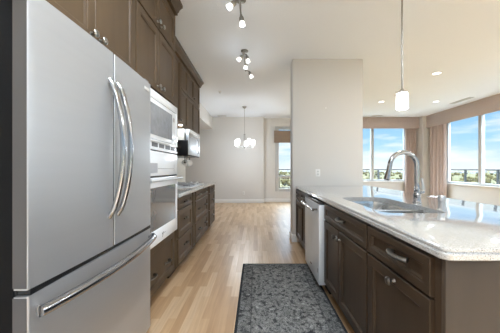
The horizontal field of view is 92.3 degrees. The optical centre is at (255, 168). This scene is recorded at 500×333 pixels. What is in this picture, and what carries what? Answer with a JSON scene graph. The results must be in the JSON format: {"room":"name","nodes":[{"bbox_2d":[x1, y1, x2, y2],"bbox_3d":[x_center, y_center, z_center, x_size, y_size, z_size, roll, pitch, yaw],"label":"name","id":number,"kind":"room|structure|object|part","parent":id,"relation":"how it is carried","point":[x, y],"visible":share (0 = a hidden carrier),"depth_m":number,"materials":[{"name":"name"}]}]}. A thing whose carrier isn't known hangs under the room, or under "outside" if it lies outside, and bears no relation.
{"room":"kitchen","nodes":[
{"label":"kitchen","id":0,"kind":"room"},
{"bbox_2d":[185,117,263,198],"bbox_3d":[-1.930,-0.292,8.550,4.440,2.965,0.500,0,0,0],"label":"wall","id":1,"kind":"structure","parent":0,"point":[235,170],"depth_m":8.30,"materials":[{"name":"grey paint"}]},
{"bbox_2d":[199,103,211,128],"bbox_3d":[-2.740,-1.572,6.675,2.500,0.404,3.249,0,0,0],"label":"wall","id":2,"kind":"structure","parent":1,"relation":"attached to","point":[205,117],"depth_m":7.31,"materials":[{"name":"grey paint"}]},
{"bbox_2d":[215,199,263,202],"bbox_3d":[-1.847,1.127,8.293,4.305,0.125,0.015,0,0,0],"label":"baseboard","id":3,"kind":"structure","parent":1,"relation":"attached to","point":[216,200],"depth_m":8.29,"materials":[{"name":"white wood"}]},
{"bbox_2d":[146,202,354,332],"bbox_3d":[1.025,1.250,2.750,10.450,0.120,12.300,0,0,0],"label":"floor","id":4,"kind":"structure","parent":0,"point":[201,295],"depth_m":2.91,"materials":[{"name":"brown wood"}]},
{"bbox_2d":[0,0,156,332],"bbox_3d":[-1.032,0.287,1.245,0.776,1.806,0.926,0,0,0],"label":"refrigerator","id":5,"kind":"object","parent":4,"relation":"on","point":[76,239],"visible":1,"depth_m":0.95,"materials":[{"name":"metal"}]},
{"bbox_3d":[-0.769,0.260,0.782,0.046,1.700,0.001,0,0,0],"label":"door trim","id":6,"kind":"part","parent":5,"relation":"part of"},
{"bbox_3d":[-0.761,-0.098,1.012,0.055,0.994,0.458,0,0,0],"label":"door","id":7,"kind":"part","parent":5,"relation":"part of","materials":[{"name":"metal"}]},
{"bbox_3d":[-0.761,0.768,1.246,0.055,0.694,0.925,0,0,0],"label":"freezer drawer","id":8,"kind":"part","parent":5,"relation":"part of","materials":[{"name":"metal"}]},
{"bbox_3d":[-0.694,0.474,1.249,0.099,0.039,0.918,0,0,0],"label":"handle","id":9,"kind":"part","parent":5,"relation":"part of","materials":[{"name":"silver metal"}]},
{"bbox_3d":[-0.701,-0.102,1.209,0.095,0.710,0.028,0,0,0],"label":"handle","id":10,"kind":"part","parent":5,"relation":"part of","materials":[{"name":"silver metal"}]},
{"bbox_3d":[-0.701,-0.102,1.282,0.095,0.710,0.028,0,0,0],"label":"handle","id":11,"kind":"part","parent":5,"relation":"part of","materials":[{"name":"silver metal"}]},
{"bbox_3d":[-0.761,-0.098,1.479,0.055,0.994,0.458,0,0,0],"label":"door","id":12,"kind":"part","parent":5,"relation":"part of","materials":[{"name":"metal"}]},
{"bbox_2d":[135,0,174,298],"bbox_3d":[-1.151,-0.233,2.167,0.655,2.845,0.863,0,0,0],"label":"tall cabinet","id":13,"kind":"object","parent":4,"relation":"on","point":[154,19],"visible":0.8,"depth_m":2.12,"materials":[{"name":"brown wood"}]},
{"bbox_3d":[-0.875,-0.960,1.954,0.020,0.550,0.408,0,0,0],"label":"door","id":14,"kind":"part","parent":13,"relation":"part of","materials":[{"name":"brown wood"}]},
{"bbox_3d":[-0.875,-1.445,1.954,0.020,0.390,0.408,0,0,0],"label":"door","id":15,"kind":"part","parent":13,"relation":"part of","materials":[{"name":"brown wood"}]},
{"bbox_3d":[-0.848,0.905,2.000,0.049,0.020,0.131,0,0,0],"label":"pull handle","id":16,"kind":"part","parent":13,"relation":"part of","materials":[{"name":"silver metal"}]},
{"bbox_3d":[-0.875,0.868,2.167,0.020,0.405,0.795,0,0,0],"label":"drawer","id":17,"kind":"part","parent":13,"relation":"part of","materials":[{"name":"brown wood"}]},
{"bbox_2d":[150,88,176,153],"bbox_3d":[-1.086,-0.398,2.152,0.528,0.485,0.800,0,0,0],"label":"microwave","id":18,"kind":"object","parent":13,"relation":"in","point":[163,115],"visible":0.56,"depth_m":2.14,"materials":[{"name":"white plastic"}]},
{"bbox_3d":[-0.875,-0.960,2.376,0.020,0.550,0.428,0,0,0],"label":"door","id":19,"kind":"part","parent":13,"relation":"part of","materials":[{"name":"brown wood"}]},
{"bbox_2d":[150,149,182,248],"bbox_3d":[-1.091,0.244,2.152,0.659,0.796,0.800,0,0,0],"label":"wall oven","id":20,"kind":"object","parent":13,"relation":"in","point":[163,165],"visible":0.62,"depth_m":2.15,"materials":[{"name":"white metal"}]},
{"bbox_3d":[-0.848,0.338,2.152,0.028,0.356,0.701,0,0,0],"label":"door glass","id":21,"kind":"part","parent":20,"relation":"part of","materials":[{"name":"grey glass"}]},
{"bbox_3d":[-0.847,0.359,2.152,0.034,0.566,0.800,0,0,0],"label":"door","id":22,"kind":"part","parent":20,"relation":"part of","materials":[{"name":"white metal"}]},
{"bbox_3d":[-0.847,-0.042,2.152,0.034,0.207,0.800,0,0,0],"label":"control panel","id":23,"kind":"part","parent":20,"relation":"part of","materials":[{"name":"white ceramic"}]},
{"bbox_3d":[-0.875,-1.445,2.376,0.020,0.390,0.428,0,0,0],"label":"door","id":24,"kind":"part","parent":13,"relation":"part of","materials":[{"name":"brown wood"}]},
{"bbox_2d":[167,0,182,15],"bbox_3d":[-0.959,-1.708,1.679,0.343,0.103,1.958,0,0,0],"label":"crown molding","id":25,"kind":"structure","parent":13,"relation":"on","point":[176,6],"depth_m":2.50,"materials":[{"name":"brown wood"}]},
{"bbox_2d":[167,193,191,277],"bbox_3d":[-1.124,0.754,2.920,0.641,0.872,0.640,0,0,0],"label":"base cabinet","id":26,"kind":"object","parent":4,"relation":"on","point":[183,233],"visible":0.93,"depth_m":2.82,"materials":[{"name":"brown wood"}]},
{"bbox_3d":[-0.855,0.925,2.920,0.020,0.286,0.574,0,0,0],"label":"drawer","id":27,"kind":"part","parent":26,"relation":"part of","materials":[{"name":"brown wood"}]},
{"bbox_3d":[-0.855,0.618,2.920,0.020,0.301,0.574,0,0,0],"label":"drawer","id":28,"kind":"part","parent":26,"relation":"part of","materials":[{"name":"brown wood"}]},
{"bbox_3d":[-0.855,0.392,2.920,0.020,0.123,0.574,0,0,0],"label":"drawer","id":29,"kind":"part","parent":26,"relation":"part of","materials":[{"name":"brown wood"}]},
{"bbox_2d":[177,182,215,197],"bbox_3d":[-1.148,0.296,3.821,0.640,0.042,2.438,0,0,0],"label":"countertop","id":30,"kind":"structure","parent":26,"relation":"on","point":[181,192],"depth_m":3.30,"materials":[{"name":"stone"}]},
{"bbox_2d":[177,182,202,187],"bbox_3d":[-1.170,0.252,3.850,0.500,0.046,0.800,0,0,0],"label":"gas cooktop","id":31,"kind":"object","parent":30,"relation":"in","point":[179,184],"visible":0.59,"depth_m":3.71,"materials":[{"name":"metal"}]},
{"bbox_2d":[187,192,194,254],"bbox_3d":[-1.145,0.754,3.310,0.600,0.872,0.138,0,0,0],"label":"base cabinet","id":32,"kind":"object","parent":4,"relation":"on","point":[193,193],"visible":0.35,"depth_m":3.27,"materials":[{"name":"brown wood"}]},
{"bbox_3d":[-0.855,0.699,3.310,0.020,0.738,0.090,0,0,0],"label":"door","id":33,"kind":"part","parent":32,"relation":"part of","materials":[{"name":"brown wood"}]},
{"bbox_2d":[190,187,207,250],"bbox_3d":[-1.124,0.754,3.830,0.641,0.872,0.900,0,0,0],"label":"base cabinet","id":34,"kind":"object","parent":4,"relation":"on","point":[201,197],"visible":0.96,"depth_m":3.75,"materials":[{"name":"brown wood"}]},
{"bbox_3d":[-0.855,0.925,3.830,0.020,0.286,0.854,0,0,0],"label":"drawer","id":35,"kind":"part","parent":34,"relation":"part of","materials":[{"name":"brown wood"}]},
{"bbox_3d":[-0.855,0.618,3.830,0.020,0.301,0.854,0,0,0],"label":"drawer","id":36,"kind":"part","parent":34,"relation":"part of","materials":[{"name":"brown wood"}]},
{"bbox_3d":[-0.855,0.392,3.830,0.020,0.123,0.854,0,0,0],"label":"drawer","id":37,"kind":"part","parent":34,"relation":"part of","materials":[{"name":"brown wood"}]},
{"bbox_2d":[206,184,214,230],"bbox_3d":[-1.124,0.754,4.651,0.641,0.872,0.739,0,0,0],"label":"base cabinet","id":38,"kind":"object","parent":4,"relation":"on","point":[211,193],"visible":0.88,"depth_m":4.61,"materials":[{"name":"brown wood"}]},
{"bbox_3d":[-0.855,0.925,4.700,0.020,0.286,0.554,0,0,0],"label":"drawer","id":39,"kind":"part","parent":38,"relation":"part of","materials":[{"name":"brown wood"}]},
{"bbox_3d":[-0.855,0.618,4.700,0.020,0.301,0.554,0,0,0],"label":"drawer","id":40,"kind":"part","parent":38,"relation":"part of","materials":[{"name":"brown wood"}]},
{"bbox_3d":[-0.855,0.392,4.700,0.020,0.123,0.554,0,0,0],"label":"drawer","id":41,"kind":"part","parent":38,"relation":"part of","materials":[{"name":"brown wood"}]},
{"bbox_2d":[234,264,347,332],"bbox_3d":[0.256,1.185,1.985,0.824,0.008,2.000,0,0,0],"label":"rug","id":42,"kind":"object","parent":4,"relation":"on","point":[273,298],"visible":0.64,"depth_m":2.12,"materials":[{"name":"grey fabric"}]},
{"bbox_2d":[296,189,310,248],"bbox_3d":[0.934,0.754,3.393,0.661,0.872,0.961,0,0,0],"label":"base cabinet","id":43,"kind":"object","parent":4,"relation":"on","point":[300,195],"visible":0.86,"depth_m":3.44,"materials":[{"name":"brown wood"}]},
{"bbox_3d":[0.654,0.777,3.622,0.020,0.581,0.430,0,0,0],"label":"door","id":44,"kind":"part","parent":43,"relation":"part of","materials":[{"name":"brown wood"}]},
{"bbox_3d":[0.654,0.403,3.622,0.020,0.146,0.430,0,0,0],"label":"drawer","id":45,"kind":"part","parent":43,"relation":"part of","materials":[{"name":"brown wood"}]},
{"bbox_3d":[0.654,0.777,3.165,0.020,0.581,0.464,0,0,0],"label":"door","id":46,"kind":"part","parent":43,"relation":"part of","materials":[{"name":"brown wood"}]},
{"bbox_3d":[0.654,0.403,3.165,0.020,0.146,0.464,0,0,0],"label":"drawer","id":47,"kind":"part","parent":43,"relation":"part of","materials":[{"name":"brown wood"}]},
{"bbox_2d":[301,196,330,293],"bbox_3d":[0.879,0.759,2.587,0.682,0.862,0.636,0,0,0],"label":"dishwasher","id":48,"kind":"object","parent":4,"relation":"on","point":[314,207],"visible":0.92,"depth_m":2.40,"materials":[{"name":"metal"}]},
{"bbox_3d":[0.632,0.725,2.587,0.064,0.760,0.636,0,0,0],"label":"door","id":49,"kind":"part","parent":48,"relation":"part of","materials":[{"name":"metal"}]},
{"bbox_2d":[324,203,370,332],"bbox_3d":[0.934,0.754,1.825,0.661,0.872,0.873,0,0,0],"label":"base cabinet","id":50,"kind":"object","parent":4,"relation":"on","point":[346,252],"visible":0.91,"depth_m":1.70,"materials":[{"name":"brown wood"}]},
{"bbox_3d":[0.654,0.777,2.063,0.020,0.581,0.378,0,0,0],"label":"door","id":51,"kind":"part","parent":50,"relation":"part of","materials":[{"name":"brown wood"}]},
{"bbox_3d":[0.629,0.390,1.800,0.051,0.020,0.152,0,0,0],"label":"pull handle","id":52,"kind":"part","parent":50,"relation":"part of","materials":[{"name":"silver metal"}]},
{"bbox_3d":[0.654,0.403,1.825,0.020,0.146,0.854,0,0,0],"label":"drawer","id":53,"kind":"part","parent":50,"relation":"part of","materials":[{"name":"brown wood"}]},
{"bbox_3d":[0.674,0.434,1.825,0.018,0.232,0.873,0,0,0],"label":"rail","id":54,"kind":"part","parent":50,"relation":"part of","materials":[{"name":"brown wood"}]},
{"bbox_3d":[0.654,0.777,1.632,0.020,0.581,0.468,0,0,0],"label":"door","id":55,"kind":"part","parent":50,"relation":"part of","materials":[{"name":"brown wood"}]},
{"bbox_2d":[368,225,441,332],"bbox_3d":[0.934,0.754,1.122,0.661,0.872,0.532,0,0,0],"label":"base cabinet","id":56,"kind":"object","parent":4,"relation":"on","point":[405,280],"visible":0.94,"depth_m":1.07,"materials":[{"name":"brown wood"}]},
{"bbox_3d":[0.624,0.522,1.115,0.040,0.040,0.040,0,0,0],"label":"knob","id":57,"kind":"part","parent":56,"relation":"part of","materials":[{"name":"silver metal"}]},
{"bbox_3d":[0.629,0.388,1.075,0.051,0.020,0.152,0,0,0],"label":"pull handle","id":58,"kind":"part","parent":56,"relation":"part of","materials":[{"name":"silver metal"}]},
{"bbox_3d":[0.654,0.403,1.135,0.020,0.146,0.494,0,0,0],"label":"drawer","id":59,"kind":"part","parent":56,"relation":"part of","materials":[{"name":"brown wood"}]},
{"bbox_3d":[0.654,0.777,1.135,0.020,0.581,0.494,0,0,0],"label":"door","id":60,"kind":"part","parent":56,"relation":"part of","materials":[{"name":"brown wood"}]},
{"bbox_2d":[442,259,499,332],"bbox_3d":[1.181,0.754,2.353,1.038,0.872,3.035,0,0,0],"label":"panelling","id":61,"kind":"object","parent":4,"relation":"on","point":[470,289],"visible":0.27,"depth_m":0.83,"materials":[{"name":"brown wood"}]},
{"bbox_2d":[296,186,499,260],"bbox_3d":[1.225,0.296,2.345,1.160,0.042,3.054,0,0,0],"label":"countertop","id":62,"kind":"structure","parent":61,"relation":"on","point":[467,230],"depth_m":1.30,"materials":[{"name":"stone"}]},
{"bbox_2d":[351,201,423,212],"bbox_3d":[1.002,0.416,1.900,0.413,0.238,0.848,0,0,0],"label":"sink","id":63,"kind":"object","parent":62,"relation":"in","point":[380,206],"visible":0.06,"depth_m":2.18,"materials":[{"name":"metal"}]},
{"bbox_3d":[1.002,0.426,2.030,0.413,0.218,0.587,0,0,0],"label":"bowl","id":64,"kind":"part","parent":63,"relation":"part of","materials":[{"name":"metal"}]},
{"bbox_2d":[383,150,424,203],"bbox_3d":[1.181,0.065,1.910,0.328,0.420,0.062,0,0,0],"label":"faucet","id":65,"kind":"object","parent":62,"relation":"on","point":[417,193],"visible":1,"depth_m":1.89,"materials":[{"name":"silver metal"}]},
{"bbox_3d":[1.175,-0.013,1.907,0.255,0.265,0.036,0,0,-1],"label":"spout","id":66,"kind":"part","parent":65,"relation":"part of","materials":[{"name":"silver metal"}]},
{"bbox_3d":[1.327,0.132,1.910,0.038,0.114,0.026,0,0,0],"label":"lever","id":67,"kind":"part","parent":65,"relation":"part of","materials":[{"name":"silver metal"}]},
{"bbox_2d":[427,195,446,209],"bbox_3d":[1.220,0.227,1.609,0.102,0.095,0.052,0,0,10],"label":"soap dispenser","id":68,"kind":"object","parent":62,"relation":"on","point":[441,199],"visible":1,"depth_m":1.59,"materials":[{"name":"grey metal"}]},
{"bbox_2d":[290,59,362,234],"bbox_3d":[1.170,-0.292,4.005,1.140,2.965,0.230,0,0,0],"label":"wall partition","id":69,"kind":"structure","parent":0,"point":[329,140],"depth_m":3.89,"materials":[{"name":"grey paint"}]},
{"bbox_2d":[289,231,299,241],"bbox_3d":[1.170,1.130,4.005,1.170,0.120,0.260,0,0,0],"label":"wall","id":70,"kind":"structure","parent":69,"relation":"attached to","point":[293,238],"depth_m":3.88,"materials":[{"name":"white paint"}]},
{"bbox_2d":[264,118,404,198],"bbox_3d":[3.120,-0.292,8.600,5.660,2.965,0.200,0,0,0],"label":"wall","id":71,"kind":"structure","parent":0,"point":[270,124],"depth_m":8.50,"materials":[{"name":"grey paint"}]},
{"bbox_2d":[264,199,289,201],"bbox_3d":[2.983,1.127,8.492,5.354,0.125,0.015,0,0,0],"label":"baseboard","id":72,"kind":"structure","parent":71,"relation":"attached to","point":[265,200],"depth_m":8.49,"materials":[{"name":"white wood"}]},
{"bbox_2d":[274,131,289,142],"bbox_3d":[1.167,-1.120,8.449,1.025,0.420,0.098,0,0,0],"label":"valance","id":73,"kind":"object","parent":71,"relation":"attached to","point":[279,136],"visible":0.56,"depth_m":8.40,"materials":[{"name":"brown fabric"}]},
{"bbox_2d":[275,127,289,191],"bbox_3d":[1.160,-0.335,8.575,0.920,2.310,0.090,0,0,0],"label":"window","id":74,"kind":"structure","parent":71,"relation":"in","point":[278,188],"depth_m":8.53,"materials":[{"name":"grey plastic"}]},
{"bbox_3d":[1.160,0.510,8.575,0.640,0.360,0.050,0,0,0],"label":"sash","id":75,"kind":"part","parent":74,"relation":"part of","materials":[{"name":"clear plastic"}]},
{"bbox_2d":[363,129,404,180],"bbox_3d":[4.055,-0.520,8.580,2.610,1.940,0.100,0,0,0],"label":"window","id":76,"kind":"structure","parent":71,"relation":"in","point":[371,130],"depth_m":8.53,"materials":[{"name":"grey plastic"}]},
{"bbox_2d":[363,181,404,181],"bbox_3d":[4.055,0.463,8.490,2.710,0.024,0.080,0,0,0],"label":"trim","id":77,"kind":"structure","parent":71,"relation":"attached to","point":[363,181],"depth_m":8.45,"materials":[{"name":"white"}]},
{"bbox_2d":[363,117,418,128],"bbox_3d":[4.178,-1.577,8.389,2.955,0.393,0.218,0,0,0],"label":"valance","id":78,"kind":"object","parent":71,"relation":"attached to","point":[368,122],"visible":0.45,"depth_m":8.28,"materials":[{"name":"beige fabric"}]},
{"bbox_2d":[405,129,415,192],"bbox_3d":[5.420,-0.225,8.394,0.411,2.770,0.139,0,0,0],"label":"curtain","id":79,"kind":"object","parent":78,"relation":"hanging from","point":[410,134],"visible":0.66,"depth_m":8.36,"materials":[{"name":"beige fabric"}]},
{"bbox_2d":[175,0,499,117],"bbox_3d":[1.025,-1.900,2.750,10.450,0.250,12.300,0,0,0],"label":"ceiling","id":80,"kind":"structure","parent":0,"point":[460,39],"depth_m":3.55,"materials":[{"name":"white paint"}]},
{"bbox_2d":[226,0,245,26],"bbox_3d":[-0.189,-1.641,2.423,0.140,0.268,0.330,0,0,11],"label":"track light","id":81,"kind":"object","parent":80,"relation":"attached to","point":[232,4],"visible":1,"depth_m":2.44,"materials":[{"name":"white glass"}]},
{"bbox_3d":[-0.248,-1.549,2.300,0.069,0.069,0.062,0,0,0],"label":"lamp shade","id":82,"kind":"part","parent":81,"relation":"part of","materials":[{"name":"white glass"}]},
{"bbox_3d":[-0.139,-1.536,2.550,0.063,0.058,0.063,0,0,0],"label":"lamp shade","id":83,"kind":"part","parent":81,"relation":"part of","materials":[{"name":"white glass"}]},
{"bbox_2d":[237,49,252,77],"bbox_3d":[-0.128,-1.641,3.701,0.189,0.269,0.692,0,0,9],"label":"track light","id":84,"kind":"object","parent":80,"relation":"attached to","point":[243,51],"visible":1,"depth_m":3.57,"materials":[{"name":"white glass"}]},
{"bbox_2d":[235,106,254,148],"bbox_3d":[-0.309,-1.173,6.900,0.597,1.205,0.584,0,0,0],"label":"chandelier","id":85,"kind":"object","parent":80,"relation":"hanging from","point":[237,141],"visible":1,"depth_m":6.86,"materials":[{"name":"white glass"}]},
{"bbox_2d":[395,0,408,109],"bbox_3d":[1.222,-1.135,2.000,0.120,1.279,0.120,0,0,0],"label":"pendant light","id":86,"kind":"object","parent":80,"relation":"hanging from","point":[402,98],"visible":1,"depth_m":1.99,"materials":[{"name":"white glass"}]},
{"bbox_3d":[1.222,-1.202,2.000,0.013,1.085,0.013,0,0,0],"label":"rod","id":87,"kind":"part","parent":86,"relation":"part of","materials":[{"name":"silver metal"}]},
{"bbox_3d":[1.222,-0.563,2.000,0.094,0.134,0.094,0,0,0],"label":"lamp shade","id":88,"kind":"part","parent":86,"relation":"part of","materials":[{"name":"white glass"}]},
{"bbox_2d":[431,71,442,74],"bbox_3d":[3.370,-1.768,4.460,0.176,0.011,0.176,0,0,0],"label":"recessed light","id":89,"kind":"object","parent":80,"relation":"in","point":[437,72],"visible":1,"depth_m":4.46,"materials":[{"name":"white"}]},
{"bbox_2d":[450,97,473,103],"bbox_3d":[5.360,-1.767,6.250,0.130,0.014,0.620,0,0,0],"label":"ceiling vent","id":90,"kind":"object","parent":80,"relation":"in","point":[468,97],"visible":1,"depth_m":6.21,"materials":[{"name":"grey metal"}]},
{"bbox_2d":[416,116,429,194],"bbox_3d":[5.804,-0.292,8.309,0.289,2.965,0.379,0,0,0],"label":"pillar","id":91,"kind":"structure","parent":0,"point":[423,133],"depth_m":8.12,"materials":[{"name":"grey paint"}]},
{"bbox_2d":[447,183,499,205],"bbox_3d":[6.050,-0.292,2.750,0.200,2.965,11.900,0,0,0],"label":"wall","id":92,"kind":"structure","parent":0,"point":[485,195],"depth_m":6.49,"materials":[{"name":"grey paint"}]},
{"bbox_2d":[426,94,499,127],"bbox_3d":[5.859,-1.571,5.857,0.178,0.403,4.515,0,0,0],"label":"valance","id":93,"kind":"object","parent":92,"relation":"attached to","point":[490,104],"visible":0.91,"depth_m":6.56,"materials":[{"name":"beige fabric"}]},
{"bbox_2d":[430,123,446,197],"bbox_3d":[5.865,-0.225,7.702,0.138,2.770,0.696,0,0,0],"label":"curtain","id":94,"kind":"object","parent":93,"relation":"hanging from","point":[438,134],"visible":0.77,"depth_m":7.64,"materials":[{"name":"beige fabric"}]},
{"bbox_2d":[447,114,499,186],"bbox_3d":[6.030,-0.520,5.860,0.100,1.940,3.520,0,0,0],"label":"window","id":95,"kind":"structure","parent":92,"relation":"in","point":[481,118],"depth_m":6.41,"materials":[{"name":"grey plastic"}]},
{"bbox_2d":[447,183,499,187],"bbox_3d":[5.940,0.463,5.855,0.080,0.024,3.610,0,0,0],"label":"trim","id":96,"kind":"structure","parent":92,"relation":"attached to","point":[447,183],"depth_m":6.45,"materials":[{"name":"white"}]},
{"bbox_3d":[3.950,1.345,3.450,7.300,0.190,13.300,0,0,0],"label":"balcony slab","id":97,"kind":"object","parent":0,"visible":0},
{"bbox_2d":[279,169,402,179],"bbox_3d":[3.850,0.637,9.900,7.100,1.225,0.060,0,0,0],"label":"balcony railing","id":98,"kind":"object","parent":97,"relation":"on","point":[279,169],"visible":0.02,"depth_m":9.87,"materials":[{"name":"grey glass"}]},
{"bbox_3d":[3.850,0.045,9.900,7.100,0.040,0.060,0,0,0],"label":"rail","id":99,"kind":"part","parent":98,"relation":"part of","materials":[{"name":"grey metal"}]},
{"bbox_2d":[451,169,499,183],"bbox_3d":[7.400,0.637,3.480,0.060,1.225,12.760,0,0,0],"label":"balcony railing","id":100,"kind":"object","parent":97,"relation":"on","point":[465,170],"visible":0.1,"depth_m":7.56,"materials":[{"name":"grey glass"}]},
{"bbox_3d":[7.400,0.657,8.460,0.050,1.185,0.050,0,0,0],"label":"post","id":101,"kind":"part","parent":100,"relation":"part of","materials":[{"name":"grey metal"}]},
{"bbox_3d":[7.400,0.045,3.480,0.060,0.040,12.760,0,0,0],"label":"rail","id":102,"kind":"part","parent":100,"relation":"part of","materials":[{"name":"grey metal"}]},
{"bbox_3d":[7.400,0.657,7.320,0.050,1.185,0.050,0,0,0],"label":"post","id":103,"kind":"part","parent":100,"relation":"part of","materials":[{"name":"grey metal"}]},
{"bbox_3d":[-1.555,-0.292,0.920,0.150,2.965,8.240,0,0,0],"label":"wall","id":104,"kind":"structure","parent":0,"visible":0},
{"bbox_2d":[46,0,134,70],"bbox_3d":[-1.152,-1.153,1.216,0.655,1.005,1.033,0,0,0],"label":"upper cabinet","id":105,"kind":"object","parent":104,"relation":"attached to","point":[111,23],"visible":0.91,"depth_m":1.43,"materials":[{"name":"brown wood"}]},
{"bbox_3d":[-0.875,-0.950,1.046,0.020,0.570,0.493,0,0,0],"label":"door","id":106,"kind":"part","parent":105,"relation":"part of","materials":[{"name":"brown wood"}]},
{"bbox_3d":[-0.844,-0.710,1.262,0.040,0.040,0.040,0,0,0],"label":"knob","id":107,"kind":"part","parent":105,"relation":"part of","materials":[{"name":"silver metal"}]},
{"bbox_3d":[-0.844,-0.710,1.335,0.040,0.040,0.040,0,0,0],"label":"knob","id":108,"kind":"part","parent":105,"relation":"part of","materials":[{"name":"silver metal"}]},
{"bbox_3d":[-0.875,-0.950,1.514,0.020,0.570,0.433,0,0,0],"label":"door","id":109,"kind":"part","parent":105,"relation":"part of","materials":[{"name":"brown wood"}]},
{"bbox_2d":[174,54,182,124],"bbox_3d":[-1.289,-1.160,3.130,0.380,0.990,1.060,0,0,0],"label":"upper cabinet","id":110,"kind":"object","parent":104,"relation":"attached to","point":[177,105],"visible":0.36,"depth_m":3.59,"materials":[{"name":"brown wood"}]},
{"bbox_2d":[177,158,184,181],"bbox_3d":[-1.475,-0.069,3.817,0.010,0.683,2.435,0,0,0],"label":"backsplash","id":111,"kind":"structure","parent":104,"relation":"attached to","point":[180,168],"depth_m":4.70,"materials":[{"name":"beige tile"}]},
{"bbox_2d":[177,62,199,134],"bbox_3d":[-1.289,-1.147,4.286,0.380,1.015,1.248,0,0,0],"label":"upper cabinet","id":112,"kind":"object","parent":104,"relation":"attached to","point":[190,91],"visible":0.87,"depth_m":4.19,"materials":[{"name":"brown wood"}]},
{"bbox_3d":[-1.149,-1.438,3.850,0.020,0.405,0.360,0,0,0],"label":"door","id":113,"kind":"part","parent":112,"relation":"part of","materials":[{"name":"brown wood"}]},
{"bbox_3d":[-1.149,-0.938,3.850,0.020,0.565,0.360,0,0,0],"label":"door","id":114,"kind":"part","parent":112,"relation":"part of","materials":[{"name":"brown wood"}]},
{"bbox_2d":[176,129,199,157],"bbox_3d":[-1.254,-0.416,4.180,0.448,0.432,0.760,0,0,0],"label":"microwave","id":115,"kind":"object","parent":112,"relation":"attached to","point":[188,141],"visible":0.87,"depth_m":3.84,"materials":[{"name":"silver metal"}]},
{"bbox_2d":[182,157,191,165],"bbox_3d":[-1.200,-0.121,4.223,0.114,0.156,0.326,0,0,0],"label":"paper towel roll","id":116,"kind":"object","parent":115,"relation":"attached to","point":[185,162],"visible":0.98,"depth_m":4.08,"materials":[{"name":"white paper"}]},
{"bbox_3d":[-1.080,-0.396,4.180,0.040,0.352,0.760,0,0,0],"label":"panel","id":117,"kind":"part","parent":115,"relation":"part of","materials":[{"name":"metal"}]},
{"bbox_2d":[175,36,203,87],"bbox_3d":[-1.261,-1.708,3.844,0.398,0.103,2.288,0,0,0],"label":"crown molding","id":118,"kind":"structure","parent":112,"relation":"attached to","point":[179,51],"depth_m":3.87,"materials":[{"name":"brown wood"}]},
{"bbox_3d":[-1.149,-1.438,4.242,0.020,0.405,0.416,0,0,0],"label":"door","id":119,"kind":"part","parent":112,"relation":"part of","materials":[{"name":"brown wood"}]},
{"bbox_3d":[-1.149,-0.938,4.242,0.020,0.565,0.416,0,0,0],"label":"door","id":120,"kind":"part","parent":112,"relation":"part of","materials":[{"name":"brown wood"}]},
{"bbox_3d":[-1.149,-1.438,4.677,0.020,0.405,0.446,0,0,0],"label":"door","id":121,"kind":"part","parent":112,"relation":"part of","materials":[{"name":"brown wood"}]},
{"bbox_3d":[-1.149,-0.938,4.677,0.020,0.565,0.446,0,0,0],"label":"door","id":122,"kind":"part","parent":112,"relation":"part of","materials":[{"name":"brown wood"}]},
{"label":"outside","id":123,"kind":"structure","parent":0,"visible":0},
{"bbox_2d":[279,170,495,186],"bbox_3d":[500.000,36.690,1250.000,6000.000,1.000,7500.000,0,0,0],"label":"ground","id":124,"kind":"structure","parent":123,"point":[455,177],"depth_m":1240.78,"materials":[{"name":"green plant"}]},
{"bbox_2d":[279,171,495,186],"bbox_3d":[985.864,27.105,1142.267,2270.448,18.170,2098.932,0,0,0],"label":"trees","id":125,"kind":"object","parent":124,"relation":"on","point":[284,182],"visible":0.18,"depth_m":696.86,"materials":[{"name":"green plant"}]},
{"bbox_2d":[279,170,495,173],"bbox_3d":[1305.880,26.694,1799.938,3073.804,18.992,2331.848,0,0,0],"label":"houses","id":126,"kind":"structure","parent":124,"relation":"on","point":[461,172],"depth_m":2103.95}
]}

